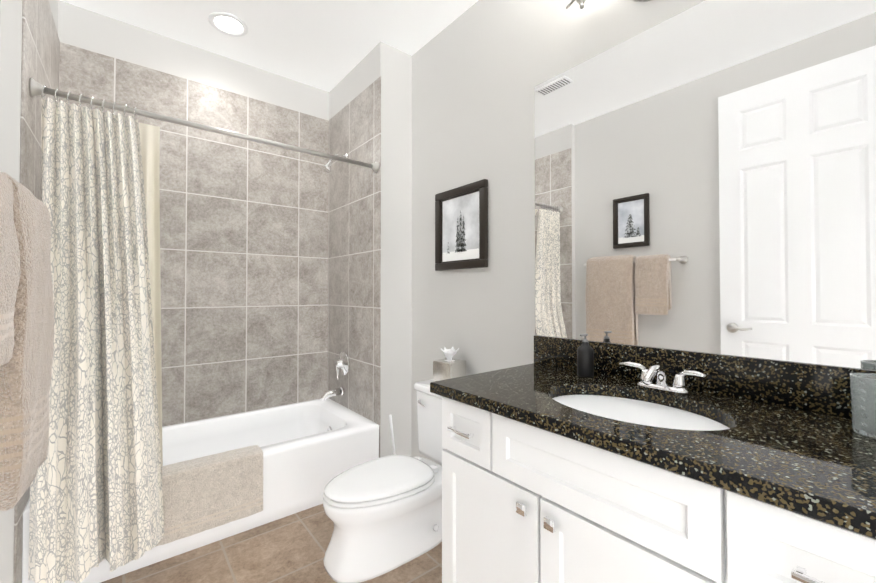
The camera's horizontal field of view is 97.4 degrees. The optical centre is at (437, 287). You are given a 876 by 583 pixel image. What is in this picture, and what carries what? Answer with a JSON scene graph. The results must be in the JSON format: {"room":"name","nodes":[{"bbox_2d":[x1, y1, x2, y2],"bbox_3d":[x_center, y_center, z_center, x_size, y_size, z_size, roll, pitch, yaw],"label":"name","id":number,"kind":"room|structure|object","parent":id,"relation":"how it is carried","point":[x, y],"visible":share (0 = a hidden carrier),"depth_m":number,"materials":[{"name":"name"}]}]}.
{"room":"bathroom","nodes":[
{"label":"bathroom","id":0,"kind":"room"},
{"bbox_2d":[0,0,0,31],"bbox_3d":[-1.161,-0.190,0.799,0.100,2.740,3.245,1,-1,-39],"label":"wall","id":1,"kind":"structure","parent":0,"point":[0,15],"depth_m":1.34,"materials":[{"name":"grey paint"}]},
{"bbox_2d":[0,172,53,510],"bbox_3d":[-1.129,0.133,0.971,0.171,0.860,0.803,1,-1,-39],"label":"towel","id":2,"kind":"object","parent":1,"relation":"attached to","point":[26,324],"visible":1,"depth_m":0.97,"materials":[{"name":"beige fabric"}]},
{"bbox_2d":[0,0,57,582],"bbox_3d":[-1.814,-0.177,1.730,0.050,2.740,0.975,1,-1,-39],"label":"wall","id":3,"kind":"structure","parent":0,"point":[10,57],"depth_m":1.35,"materials":[{"name":"grey paint"}]},
{"bbox_2d":[13,0,59,582],"bbox_3d":[-1.760,-0.065,1.708,0.008,2.516,0.875,1,-1,-39],"label":"wall tile","id":4,"kind":"structure","parent":3,"relation":"attached to","point":[40,53],"depth_m":1.50,"materials":[{"name":"grey tile"}]},
{"bbox_2d":[28,78,378,582],"bbox_3d":[-0.960,0.162,1.917,1.504,1.909,0.314,1,-1,-39],"label":"shower curtain","id":5,"kind":"object","parent":4,"relation":"attached to","point":[96,495],"visible":0.98,"depth_m":1.55,"materials":[{"name":"beige fabric"}]},
{"bbox_2d":[58,0,328,119],"bbox_3d":[-1.477,-0.165,2.563,1.521,2.740,0.100,1,-1,-39],"label":"wall","id":6,"kind":"structure","parent":0,"point":[91,31],"depth_m":2.41,"materials":[{"name":"grey paint"}]},
{"bbox_2d":[59,41,328,426],"bbox_3d":[-1.443,-0.053,2.519,1.505,2.516,0.008,1,-1,-39],"label":"wall tile","id":7,"kind":"structure","parent":6,"relation":"attached to","point":[244,267],"depth_m":2.57,"materials":[{"name":"grey tile"}]},
{"bbox_2d":[60,0,477,91],"bbox_3d":[-0.418,-1.601,1.417,2.009,0.100,3.245,1,-1,-39],"label":"ceiling","id":8,"kind":"structure","parent":0,"point":[327,45],"depth_m":2.27,"materials":[{"name":"white paint"}]},
{"bbox_2d":[208,12,247,36],"bbox_3d":[-1.225,-1.534,2.253,0.206,0.010,0.206,1,-1,-39],"label":"recessed light","id":9,"kind":"object","parent":8,"relation":"in","point":[228,24],"visible":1,"depth_m":2.25,"materials":[{"name":"white"}]},
{"bbox_2d":[101,504,441,582],"bbox_3d":[-0.418,1.238,1.377,2.009,0.100,3.245,1,-1,-39],"label":"floor","id":10,"kind":"structure","parent":0,"point":[292,548],"depth_m":1.67,"materials":[{"name":"tile"}]},
{"bbox_2d":[22,398,378,582],"bbox_3d":[-1.183,1.009,2.181,1.501,0.381,0.818,1,-1,-39],"label":"bathtub","id":11,"kind":"object","parent":10,"relation":"on","point":[224,477],"visible":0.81,"depth_m":2.00,"materials":[{"name":"white ceramic"}]},
{"bbox_2d":[156,445,262,545],"bbox_3d":[-1.090,0.965,1.845,0.434,0.302,0.177,1,-1,-39],"label":"towel","id":12,"kind":"object","parent":11,"relation":"hanging from","point":[204,494],"depth_m":1.78,"materials":[{"name":"beige fabric"}]},
{"bbox_2d":[389,415,395,454],"bbox_3d":[-0.261,0.989,2.351,0.086,0.426,0.086,1,-1,-39],"label":"toilet brush","id":13,"kind":"object","parent":10,"relation":"on","point":[391,426],"visible":0.19,"depth_m":2.34,"materials":[{"name":"white plastic"}]},
{"bbox_2d":[323,347,465,582],"bbox_3d":[-0.154,0.758,1.847,0.807,0.874,0.466,1,-1,-39],"label":"toilet","id":14,"kind":"object","parent":10,"relation":"on","point":[384,514],"visible":0.83,"depth_m":1.66,"materials":[{"name":"white ceramic"}]},
{"bbox_2d":[430,334,875,582],"bbox_3d":[0.598,0.654,1.078,0.611,1.059,1.237,1,-1,-39],"label":"bathroom vanity","id":15,"kind":"object","parent":10,"relation":"on","point":[567,460],"visible":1,"depth_m":0.96,"materials":[{"name":"white"}]},
{"bbox_2d":[329,41,411,456],"bbox_3d":[-0.506,-0.161,2.839,0.338,2.740,0.887,1,-1,-39],"label":"wall","id":16,"kind":"structure","parent":0,"point":[391,66],"depth_m":2.47,"materials":[{"name":"grey paint"}]},
{"bbox_2d":[320,153,348,400],"bbox_3d":[-0.744,-0.084,2.703,0.184,1.752,0.170,1,-1,-39],"label":"shower fixture","id":17,"kind":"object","parent":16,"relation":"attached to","point":[341,363],"depth_m":2.70,"materials":[{"name":"silver metal"}]},
{"bbox_2d":[328,76,380,457],"bbox_3d":[-0.605,-0.051,2.685,0.008,2.516,0.800,1,-1,-39],"label":"wall tile","id":18,"kind":"structure","parent":16,"relation":"attached to","point":[354,262],"depth_m":2.61,"materials":[{"name":"grey tile"}]},
{"bbox_2d":[411,0,865,465],"bbox_3d":[0.604,-0.178,1.650,0.100,2.740,2.358,1,-1,-39],"label":"wall","id":19,"kind":"structure","parent":0,"point":[481,69],"depth_m":1.99,"materials":[{"name":"grey paint"}]},
{"bbox_2d":[435,179,487,270],"bbox_3d":[0.121,-0.329,2.149,0.027,0.457,0.414,1,-1,-39],"label":"framed picture","id":20,"kind":"object","parent":19,"relation":"attached to","point":[461,227],"visible":1,"depth_m":2.13,"materials":[{"name":"black wood"}]},
{"bbox_2d":[566,0,649,8],"bbox_3d":[0.731,-1.182,1.286,0.174,0.318,0.668,1,-1,-39],"label":"sconce","id":21,"kind":"object","parent":19,"relation":"attached to","point":[580,2],"visible":1,"depth_m":1.48,"materials":[{"name":"silver metal"}]},
{"bbox_2d":[535,0,875,370],"bbox_3d":[0.834,-0.358,1.282,0.006,1.140,1.237,1,-1,-39],"label":"mirror","id":22,"kind":"object","parent":19,"relation":"attached to","point":[705,176],"visible":1,"depth_m":1.21,"materials":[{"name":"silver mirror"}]}
]}

